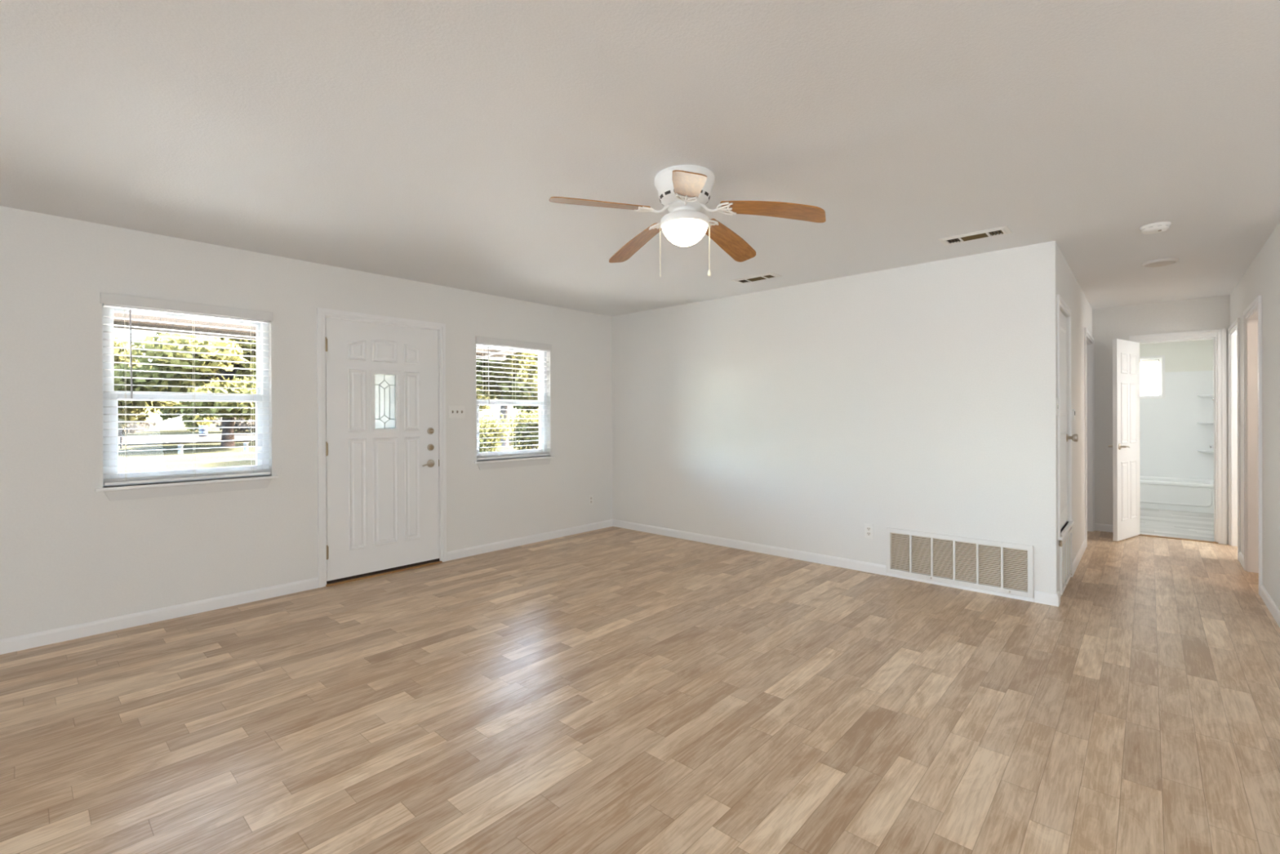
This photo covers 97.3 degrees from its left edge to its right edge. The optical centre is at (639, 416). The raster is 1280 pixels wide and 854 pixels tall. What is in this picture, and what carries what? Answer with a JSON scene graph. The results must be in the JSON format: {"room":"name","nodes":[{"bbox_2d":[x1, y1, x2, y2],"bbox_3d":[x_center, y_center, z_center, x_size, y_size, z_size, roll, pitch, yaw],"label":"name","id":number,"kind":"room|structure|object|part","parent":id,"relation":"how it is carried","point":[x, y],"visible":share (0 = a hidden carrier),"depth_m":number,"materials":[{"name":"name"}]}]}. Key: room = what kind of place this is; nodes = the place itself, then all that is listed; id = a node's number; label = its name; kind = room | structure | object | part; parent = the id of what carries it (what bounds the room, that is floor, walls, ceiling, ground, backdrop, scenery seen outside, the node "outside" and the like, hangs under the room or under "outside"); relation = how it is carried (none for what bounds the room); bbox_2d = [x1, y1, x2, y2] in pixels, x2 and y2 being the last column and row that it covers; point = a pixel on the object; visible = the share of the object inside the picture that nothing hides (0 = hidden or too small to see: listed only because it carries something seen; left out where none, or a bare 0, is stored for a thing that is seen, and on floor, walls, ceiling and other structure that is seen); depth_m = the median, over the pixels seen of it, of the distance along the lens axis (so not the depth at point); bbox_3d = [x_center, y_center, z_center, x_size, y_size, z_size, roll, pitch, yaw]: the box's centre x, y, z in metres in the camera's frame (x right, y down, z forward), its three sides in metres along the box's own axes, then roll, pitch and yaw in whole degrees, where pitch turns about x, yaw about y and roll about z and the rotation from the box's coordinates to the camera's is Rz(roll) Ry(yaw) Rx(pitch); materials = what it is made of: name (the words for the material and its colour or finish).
{"room":"empty living room","nodes":[
{"label":"empty living room","id":0,"kind":"room"},
{"bbox_2d":[0,205,613,639],"bbox_3d":[-3.558,0.246,3.093,0.140,2.790,9.780,0,0,42],"label":"wall","id":1,"kind":"structure","parent":0,"point":[70,554],"depth_m":3.74,"materials":[{"name":"white paint"}]},
{"bbox_2d":[94,303,279,501],"bbox_3d":[-2.962,-0.103,3.733,0.170,1.217,0.945,0,0,42],"label":"window","id":2,"kind":"structure","parent":1,"relation":"in","point":[139,491],"depth_m":3.65,"materials":[{"name":"white plastic"}]},
{"bbox_3d":[-3.009,-0.393,3.774,0.025,0.562,0.799,0,0,42],"label":"sash","id":3,"kind":"part","parent":2,"relation":"part of","materials":[{"name":"white plastic"}]},
{"bbox_2d":[100,292,272,485],"bbox_3d":[-2.935,-0.166,3.707,0.078,1.153,0.889,0,0,42],"label":"window blind","id":4,"kind":"object","parent":2,"relation":"attached to","point":[108,300],"visible":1,"depth_m":3.64,"materials":[{"name":"white plastic"}]},
{"bbox_3d":[-3.166,-0.136,3.469,0.054,1.060,0.002,0,0,42],"label":"ladder cord","id":5,"kind":"part","parent":4,"relation":"part of","materials":[{"name":"white fabric"}]},
{"bbox_3d":[-2.941,0.394,3.716,0.052,0.034,0.861,0,0,42],"label":"rail","id":6,"kind":"part","parent":4,"relation":"part of","materials":[{"name":"white plastic"}]},
{"bbox_3d":[-2.942,-0.137,3.718,0.054,1.060,0.002,0,0,42],"label":"ladder cord","id":7,"kind":"part","parent":4,"relation":"part of","materials":[{"name":"white fabric"}]},
{"bbox_3d":[-2.724,-0.138,3.959,0.054,1.060,0.002,0,0,42],"label":"ladder cord","id":8,"kind":"part","parent":4,"relation":"part of","materials":[{"name":"white fabric"}]},
{"bbox_3d":[-2.983,0.125,3.753,0.030,0.537,0.799,0,0,42],"label":"sash","id":9,"kind":"part","parent":2,"relation":"part of","materials":[{"name":"white plastic"}]},
{"bbox_3d":[-2.930,0.432,3.707,0.090,0.018,0.945,0,0,42],"label":"sill","id":10,"kind":"part","parent":2,"relation":"part of","materials":[{"name":"white wood"}]},
{"bbox_2d":[0,519,613,654],"bbox_3d":[-3.497,1.252,3.043,0.013,0.079,9.500,0,0,42],"label":"baseboard","id":11,"kind":"structure","parent":1,"relation":"attached to","point":[28,641],"depth_m":3.70,"materials":[{"name":"white wood"}]},
{"bbox_2d":[316,307,446,587],"bbox_3d":[-2.110,0.231,4.654,0.198,2.105,1.038,0,0,42],"label":"door","id":12,"kind":"structure","parent":1,"relation":"in","point":[382,428],"depth_m":4.58,"materials":[{"name":"white wood"}]},
{"bbox_3d":[-2.102,-0.125,4.637,0.006,0.444,0.175,0,0,42],"label":"glass pane","id":13,"kind":"part","parent":12,"relation":"part of","materials":[{"name":"glass"}]},
{"bbox_3d":[-2.083,-0.125,4.620,0.011,0.512,0.243,0,0,42],"label":"light frame","id":14,"kind":"part","parent":12,"relation":"part of","materials":[{"name":"white paint"}]},
{"bbox_3d":[-1.823,0.407,4.868,0.060,0.068,0.132,0,0,42],"label":"lever","id":15,"kind":"part","parent":12,"relation":"part of","materials":[{"name":"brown metal"}]},
{"bbox_2d":[448,404,465,417],"bbox_3d":[-1.648,-0.044,5.090,0.020,0.116,0.162,0,0,42],"label":"light switch","id":16,"kind":"object","parent":1,"relation":"attached to","point":[455,411],"visible":1,"depth_m":5.09,"materials":[{"name":"white plastic"}]},
{"bbox_2d":[473,345,555,470],"bbox_3d":[-1.269,-0.113,5.606,0.170,1.217,0.945,0,0,42],"label":"window","id":17,"kind":"structure","parent":1,"relation":"in","point":[544,460],"depth_m":5.71,"materials":[{"name":"white plastic"}]},
{"bbox_3d":[-1.317,-0.403,5.648,0.025,0.562,0.799,0,0,42],"label":"sash","id":18,"kind":"part","parent":17,"relation":"part of","materials":[{"name":"white plastic"}]},
{"bbox_3d":[-1.291,0.115,5.627,0.030,0.537,0.799,0,0,42],"label":"sash","id":19,"kind":"part","parent":17,"relation":"part of","materials":[{"name":"white plastic"}]},
{"bbox_2d":[475,335,551,459],"bbox_3d":[-1.243,-0.175,5.581,0.078,1.153,0.889,0,0,42],"label":"window blind","id":20,"kind":"object","parent":17,"relation":"attached to","point":[480,340],"visible":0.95,"depth_m":5.54,"materials":[{"name":"white plastic"}]},
{"bbox_3d":[-1.474,-0.145,5.343,0.054,1.060,0.002,0,0,42],"label":"ladder cord","id":21,"kind":"part","parent":20,"relation":"part of","materials":[{"name":"white fabric"}]},
{"bbox_3d":[-1.249,0.384,5.590,0.052,0.034,0.861,0,0,42],"label":"rail","id":22,"kind":"part","parent":20,"relation":"part of","materials":[{"name":"white plastic"}]},
{"bbox_3d":[-1.249,-0.147,5.591,0.054,1.060,0.002,0,0,42],"label":"ladder cord","id":23,"kind":"part","parent":20,"relation":"part of","materials":[{"name":"white fabric"}]},
{"bbox_3d":[-1.032,-0.148,5.833,0.054,1.060,0.002,0,0,42],"label":"ladder cord","id":24,"kind":"part","parent":20,"relation":"part of","materials":[{"name":"white fabric"}]},
{"bbox_3d":[-1.237,0.422,5.580,0.090,0.018,0.945,0,0,42],"label":"sill","id":25,"kind":"part","parent":17,"relation":"part of","materials":[{"name":"white"}]},
{"bbox_2d":[588,494,593,505],"bbox_3d":[-0.548,0.932,6.313,0.009,0.116,0.072,0,0,42],"label":"wall outlet","id":26,"kind":"object","parent":1,"relation":"attached to","point":[590,496],"visible":1,"depth_m":6.31,"materials":[{"name":"white plastic"}]},
{"bbox_2d":[0,507,1279,853],"bbox_3d":[1.901,1.319,2.615,8.600,0.100,16.100,0,0,42],"label":"floor","id":27,"kind":"structure","parent":0,"point":[611,690],"depth_m":2.42,"materials":[{"name":"laminate"}]},
{"bbox_2d":[1139,475,1213,513],"bbox_3d":[7.124,1.054,7.922,1.530,0.372,0.780,0,0,42],"label":"bathtub","id":28,"kind":"object","parent":27,"relation":"on","point":[1188,495],"visible":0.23,"depth_m":7.47,"materials":[{"name":"white ceramic"}]},
{"bbox_3d":[6.853,1.044,7.651,1.290,0.245,0.010,0,0,42],"label":"apron panel","id":29,"kind":"part","parent":28,"relation":"part of","materials":[{"name":"white plastic"}]},
{"bbox_2d":[1139,370,1213,479],"bbox_3d":[7.126,0.118,7.928,1.530,1.500,0.758,0,0,42],"label":"shower surround","id":30,"kind":"object","parent":28,"relation":"on","point":[1176,429],"visible":0.57,"depth_m":7.96,"materials":[{"name":"white plastic"}]},
{"bbox_2d":[1196,394,1213,397],"bbox_3d":[7.766,-0.284,7.690,0.235,0.030,0.210,0,0,42],"label":"corner shelf","id":31,"kind":"object","parent":30,"relation":"attached to","point":[1197,395],"depth_m":7.75,"materials":[{"name":"white plastic"}]},
{"bbox_2d":[1196,449,1213,453],"bbox_3d":[7.769,0.480,7.691,0.235,0.030,0.210,0,0,42],"label":"corner shelf","id":32,"kind":"object","parent":30,"relation":"attached to","point":[1197,451],"depth_m":7.74,"materials":[{"name":"white plastic"}]},
{"bbox_2d":[1197,422,1213,424],"bbox_3d":[7.768,0.096,7.691,0.235,0.030,0.210,0,0,42],"label":"corner shelf","id":33,"kind":"object","parent":30,"relation":"attached to","point":[1197,423],"depth_m":7.69,"materials":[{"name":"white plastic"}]},
{"bbox_2d":[0,0,1279,316],"bbox_3d":[1.978,-1.246,2.708,8.880,0.150,16.640,0,0,42],"label":"ceiling","id":34,"kind":"structure","parent":0,"point":[427,141],"depth_m":2.28,"materials":[{"name":"white paint"}]},
{"bbox_2d":[549,164,826,276],"bbox_3d":[0.238,-0.923,2.783,1.260,0.482,1.223,0,0,42],"label":"ceiling fan","id":35,"kind":"object","parent":34,"relation":"hanging from","point":[682,189],"visible":1,"depth_m":2.66,"materials":[{"name":"brown wood"}]},
{"bbox_3d":[-0.186,-0.994,2.635,0.467,0.031,0.132,0,0,-15],"label":"blade","id":36,"kind":"part","parent":35,"relation":"part of","materials":[{"name":"brown wood"}]},
{"bbox_3d":[-0.012,-0.948,3.095,0.132,0.113,0.467,0,0,-33],"label":"blade","id":37,"kind":"part","parent":35,"relation":"part of","materials":[{"name":"brown wood"}]},
{"bbox_3d":[0.100,-0.814,2.746,0.012,0.257,0.004,0,0,-4],"label":"pull chain","id":38,"kind":"part","parent":35,"relation":"part of","materials":[{"name":"beige metal"}]},
{"bbox_3d":[0.218,-0.881,2.746,0.222,0.097,0.222,0,0,42],"label":"lamp shade","id":39,"kind":"part","parent":35,"relation":"part of","materials":[{"name":"white glass"}]},
{"bbox_3d":[0.198,-0.951,2.328,0.132,0.108,0.467,0,0,3],"label":"blade","id":40,"kind":"part","parent":35,"relation":"part of","materials":[{"name":"brown wood"}]},
{"bbox_3d":[0.337,-0.828,2.746,0.012,0.231,0.004,0,0,-4],"label":"pull chain","id":41,"kind":"part","parent":35,"relation":"part of","materials":[{"name":"beige metal"}]},
{"bbox_3d":[0.479,-0.953,3.072,0.132,0.108,0.467,0,0,39],"label":"blade","id":42,"kind":"part","parent":35,"relation":"part of","materials":[{"name":"brown wood"}]},
{"bbox_3d":[0.609,-0.945,2.598,0.467,0.123,0.132,0,0,21],"label":"blade","id":43,"kind":"part","parent":35,"relation":"part of","materials":[{"name":"brown wood"}]},
{"bbox_2d":[731,272,782,284],"bbox_3d":[0.982,-1.165,4.760,0.385,0.009,0.175,0,0,42],"label":"ceiling vent","id":44,"kind":"object","parent":34,"relation":"in","point":[769,275],"visible":1,"depth_m":4.74,"materials":[{"name":"white metal"}]},
{"bbox_2d":[937,226,1012,245],"bbox_3d":[2.170,-1.169,3.660,0.385,0.009,0.175,0,0,42],"label":"ceiling vent","id":45,"kind":"object","parent":34,"relation":"in","point":[1003,230],"visible":1,"depth_m":3.64,"materials":[{"name":"white metal"}]},
{"bbox_2d":[1139,222,1171,234],"bbox_3d":[3.178,-1.157,3.477,0.144,0.040,0.144,0,0,42],"label":"smoke detector","id":46,"kind":"object","parent":34,"relation":"attached to","point":[1155,228],"visible":1,"depth_m":3.44,"materials":[{"name":"white plastic"}]},
{"bbox_2d":[1141,257,1178,267],"bbox_3d":[3.963,-1.167,4.298,0.210,0.030,0.210,0,0,42],"label":"recessed light","id":47,"kind":"object","parent":34,"relation":"in","point":[1166,261],"visible":1,"depth_m":4.25,"materials":[{"name":"white metal"}]},
{"bbox_2d":[1144,260,1176,266],"bbox_3d":[3.963,-1.160,4.298,0.184,0.016,0.184,0,0,42],"label":"diffuser","id":48,"kind":"object","parent":47,"relation":"attached to","point":[1151,263],"depth_m":4.26,"materials":[{"name":"grey"}]},
{"bbox_2d":[611,240,1058,598],"bbox_3d":[1.269,0.048,5.215,4.182,2.440,0.120,0,0,42],"label":"wall","id":49,"kind":"structure","parent":0,"point":[922,397],"depth_m":4.66,"materials":[{"name":"white paint"}]},
{"bbox_2d":[613,519,1060,606],"bbox_3d":[1.263,1.229,5.195,4.195,0.079,0.101,0,0,42],"label":"baseboard","id":50,"kind":"structure","parent":49,"relation":"attached to","point":[1044,597],"depth_m":4.94,"materials":[{"name":"white wood"}]},
{"bbox_2d":[864,523,873,538],"bbox_3d":[1.865,0.933,4.593,0.072,0.116,0.009,0,0,42],"label":"wall outlet","id":51,"kind":"object","parent":49,"relation":"attached to","point":[868,528],"visible":1,"depth_m":4.59,"materials":[{"name":"white plastic"}]},
{"bbox_2d":[886,527,1033,598],"bbox_3d":[2.338,1.061,4.187,0.968,0.356,0.059,0,0,42],"label":"air vent","id":52,"kind":"object","parent":49,"relation":"in","point":[1003,565],"visible":1,"depth_m":4.15,"materials":[{"name":"white metal"}]},
{"bbox_2d":[1057,244,1092,596],"bbox_3d":[3.883,0.037,5.079,0.120,2.440,3.183,0,0,42],"label":"wall","id":53,"kind":"structure","parent":0,"point":[1069,290],"depth_m":4.79,"materials":[{"name":"white paint"}]},
{"bbox_2d":[1056,398,1060,415],"bbox_3d":[2.818,-0.066,3.796,0.020,0.116,0.070,0,0,42],"label":"light switch","id":54,"kind":"object","parent":53,"relation":"attached to","point":[1057,406],"visible":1,"depth_m":3.79,"materials":[{"name":"white plastic"}]},
{"bbox_3d":[2.813,-0.066,3.801,0.006,0.116,0.070,0,0,42],"label":"plate","id":55,"kind":"part","parent":54,"relation":"part of","materials":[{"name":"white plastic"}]},
{"bbox_2d":[1059,527,1072,594],"bbox_3d":[3.135,1.049,4.174,0.059,0.365,0.690,0,0,42],"label":"air vent","id":56,"kind":"object","parent":53,"relation":"in","point":[1066,549],"visible":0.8,"depth_m":4.15,"materials":[{"name":"white metal"}]},
{"bbox_2d":[1057,294,1078,546],"bbox_3d":[3.115,0.029,4.127,0.110,1.723,0.800,0,0,42],"label":"door","id":57,"kind":"structure","parent":53,"relation":"in","point":[1063,437],"depth_m":4.15,"materials":[{"name":"white wood"}]},
{"bbox_3d":[3.113,-0.008,4.128,0.012,1.650,0.800,0,0,42],"label":"casing","id":58,"kind":"part","parent":57,"relation":"part of","materials":[{"name":"white wood"}]},
{"bbox_3d":[3.303,0.161,4.308,0.075,0.064,0.064,0,0,42],"label":"knob","id":59,"kind":"part","parent":57,"relation":"part of","materials":[{"name":"silver metal"}]},
{"bbox_2d":[1071,408,1075,420],"bbox_3d":[3.453,-0.017,4.495,0.025,0.094,0.120,0,0,42],"label":"thermostat","id":60,"kind":"object","parent":53,"relation":"attached to","point":[1073,410],"visible":0.63,"depth_m":4.45,"materials":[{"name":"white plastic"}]},
{"bbox_2d":[1084,327,1094,546],"bbox_3d":[4.591,0.197,5.850,0.136,2.112,1.039,0,0,42],"label":"door","id":61,"kind":"structure","parent":53,"relation":"in","point":[1089,424],"depth_m":6.15,"materials":[{"name":"white wood"}]},
{"bbox_2d":[1092,294,1230,543],"bbox_3d":[5.338,0.030,5.990,2.018,2.440,0.120,0,0,42],"label":"wall","id":62,"kind":"structure","parent":0,"point":[1213,313],"depth_m":6.11,"materials":[{"name":"white paint"}]},
{"bbox_2d":[1107,328,1226,544],"bbox_3d":[5.280,0.195,5.811,1.049,2.112,0.514,0,0,6],"label":"door","id":63,"kind":"structure","parent":62,"relation":"in","point":[1126,353],"depth_m":5.65,"materials":[{"name":"white wood"}]},
{"bbox_3d":[4.851,0.298,5.642,0.137,0.062,0.060,0,0,-32],"label":"lever","id":64,"kind":"part","parent":63,"relation":"part of","materials":[{"name":"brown metal"}]},
{"bbox_2d":[1139,338,1213,399],"bbox_3d":[6.338,0.024,7.308,2.100,2.440,3.177,0,0,42],"label":"wall","id":65,"kind":"structure","parent":0,"point":[1189,355],"depth_m":7.95,"materials":[{"name":"paint"}]},
{"bbox_2d":[1139,355,1164,399],"bbox_3d":[7.324,-0.569,8.301,0.595,0.615,0.118,0,0,42],"label":"window","id":66,"kind":"structure","parent":65,"relation":"in","point":[1152,369],"depth_m":8.20,"materials":[{"name":"white glass"}]},
{"bbox_3d":[7.341,-0.569,8.321,0.475,0.515,0.005,0,0,42],"label":"pane","id":67,"kind":"part","parent":66,"relation":"part of","materials":[{"name":"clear glass"}]},
{"bbox_2d":[1230,222,1279,609],"bbox_3d":[4.813,0.035,4.360,0.120,2.440,3.003,0,0,42],"label":"wall","id":68,"kind":"structure","parent":0,"point":[1262,277],"depth_m":3.72,"materials":[{"name":"white paint"}]},
{"bbox_2d":[1071,523,1279,627],"bbox_3d":[4.383,1.216,4.755,1.052,0.079,3.003,0,0,42],"label":"baseboard","id":69,"kind":"structure","parent":68,"relation":"attached to","point":[1272,606],"depth_m":4.56,"materials":[{"name":"white wood"}]},
{"bbox_2d":[1227,317,1240,559],"bbox_3d":[5.536,0.194,5.172,0.136,2.112,0.819,0,0,42],"label":"door","id":70,"kind":"structure","parent":68,"relation":"in","point":[1233,338],"depth_m":5.44,"materials":[{"name":"white wood"}]},
{"bbox_2d":[1243,294,1262,594],"bbox_3d":[4.973,0.198,4.013,0.854,2.112,0.884,0,0,42],"label":"door","id":71,"kind":"structure","parent":68,"relation":"in","point":[1252,314],"depth_m":4.54,"materials":[{"name":"white wood"}]},
{"label":"outside","id":72,"kind":"structure","parent":0,"visible":0},
{"bbox_2d":[118,427,511,443],"bbox_3d":[-25.505,1.663,56.268,20.000,0.032,280.000,0,0,42],"label":"driveway","id":73,"kind":"structure","parent":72,"point":[140,439],"depth_m":43.85,"materials":[{"name":"grey concrete"}]},
{"bbox_2d":[199,425,208,436],"bbox_3d":[-37.725,1.234,48.706,0.630,0.975,0.630,0,0,42],"label":"barrel","id":74,"kind":"object","parent":73,"relation":"on","point":[203,430],"visible":0.96,"depth_m":48.49,"materials":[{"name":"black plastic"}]},
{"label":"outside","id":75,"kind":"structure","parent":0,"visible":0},
{"bbox_2d":[118,419,539,472],"bbox_3d":[-68.550,2.036,95.141,300.000,0.500,280.000,0,0,42],"label":"lawn","id":76,"kind":"structure","parent":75,"point":[227,451],"depth_m":25.31,"materials":[{"name":"green plant"}]},
{"bbox_2d":[120,426,122,448],"bbox_3d":[-27.640,1.155,30.033,0.092,1.200,0.092,0,0,-25],"label":"sign post","id":77,"kind":"object","parent":76,"relation":"on","point":[121,430],"visible":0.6,"depth_m":30.00,"materials":[{"name":"grey"}]},
{"bbox_2d":[118,420,155,435],"bbox_3d":[-48.280,0.612,51.759,5.015,2.436,5.870,0,0,3],"label":"bush","id":78,"kind":"object","parent":76,"relation":"on","point":[141,425],"visible":0.14,"depth_m":52.06,"materials":[{"name":"green plant"}]},
{"bbox_2d":[113,335,179,430],"bbox_3d":[-35.404,-2.049,36.269,8.115,7.768,8.908,0,0,42],"label":"tree","id":79,"kind":"object","parent":76,"relation":"on","point":[116,344],"visible":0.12,"depth_m":36.50,"materials":[{"name":"green leaves"},{"name":"bark"}]},
{"bbox_2d":[177,444,183,453],"bbox_3d":[-20.864,1.473,25.599,0.200,0.460,0.200,0,0,42],"label":"marker post","id":80,"kind":"object","parent":76,"relation":"on","point":[180,446],"visible":0.81,"depth_m":25.54,"materials":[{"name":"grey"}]},
{"bbox_2d":[114,332,256,446],"bbox_3d":[-24.058,-2.423,31.010,12.081,8.440,11.555,0,0,42],"label":"tree","id":81,"kind":"object","parent":76,"relation":"on","point":[148,339],"visible":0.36,"depth_m":27.84,"materials":[{"name":"green plant"}]},
{"bbox_2d":[156,383,218,431],"bbox_3d":[-54.850,-2.947,69.549,7.587,9.762,8.516,0,0,42],"label":"tree","id":82,"kind":"object","parent":76,"relation":"on","point":[164,410],"visible":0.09,"depth_m":67.19,"materials":[{"name":"green plant"}]},
{"bbox_2d":[175,370,252,422],"bbox_3d":[-43.890,-3.156,65.728,12.767,9.972,13.069,0,0,-6],"label":"tree","id":83,"kind":"object","parent":76,"relation":"on","point":[187,410],"visible":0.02,"depth_m":60.21,"materials":[{"name":"green plant"}]},
{"bbox_2d":[212,417,255,434],"bbox_3d":[-38.503,0.573,55.572,5.684,2.425,5.268,0,0,-12],"label":"bush","id":84,"kind":"object","parent":76,"relation":"on","point":[237,424],"visible":0.22,"depth_m":54.13,"materials":[{"name":"green plant"}]},
{"bbox_2d":[243,442,248,451],"bbox_3d":[-19.195,1.463,27.447,0.200,0.460,0.200,0,0,42],"label":"marker post","id":85,"kind":"object","parent":76,"relation":"on","point":[245,444],"visible":0.88,"depth_m":27.38,"materials":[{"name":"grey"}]},
{"bbox_2d":[118,432,512,445],"bbox_3d":[-16.859,1.594,48.460,0.300,0.120,280.000,0,0,42],"label":"kerb","id":86,"kind":"object","parent":76,"relation":"on","point":[163,443],"depth_m":35.11,"materials":[{"name":"white"}]},
{"bbox_2d":[113,311,518,360],"bbox_3d":[-5.725,0.241,7.408,8.860,2.907,22.000,0,0,42],"label":"porch roof","id":87,"kind":"structure","parent":76,"relation":"on","point":[116,321],"depth_m":5.65,"materials":[{"name":"white"}]},
{"bbox_2d":[476,385,496,413],"bbox_3d":[-15.227,-4.539,47.297,10.575,12.544,10.393,0,0,42],"label":"tree","id":88,"kind":"object","parent":76,"relation":"on","point":[478,392],"visible":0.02,"depth_m":44.66,"materials":[{"name":"green plant"}]},
{"bbox_2d":[479,411,514,452],"bbox_3d":[-5.594,0.694,19.414,1.813,1.991,2.495,0,0,42],"label":"bush","id":89,"kind":"object","parent":76,"relation":"on","point":[490,442],"visible":0.43,"depth_m":19.27,"materials":[{"name":"green plant"}]},
{"bbox_2d":[475,351,537,447],"bbox_3d":[-7.604,-2.449,30.106,9.145,8.352,7.618,0,0,42],"label":"tree","id":90,"kind":"object","parent":76,"relation":"on","point":[517,397],"visible":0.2,"depth_m":28.01,"materials":[{"name":"green plant"}]},
{"bbox_2d":[503,408,538,450],"bbox_3d":[-3.923,0.635,21.414,2.416,2.086,2.477,0,0,-6],"label":"bush","id":91,"kind":"object","parent":76,"relation":"on","point":[527,422],"visible":0.48,"depth_m":20.74,"materials":[{"name":"green plant"}]},
{"bbox_2d":[510,364,538,417],"bbox_3d":[-11.849,-4.471,68.118,11.523,12.321,10.288,0,0,2],"label":"tree","id":92,"kind":"object","parent":76,"relation":"on","point":[536,407],"visible":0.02,"depth_m":66.37,"materials":[{"name":"green plant"}]}
]}

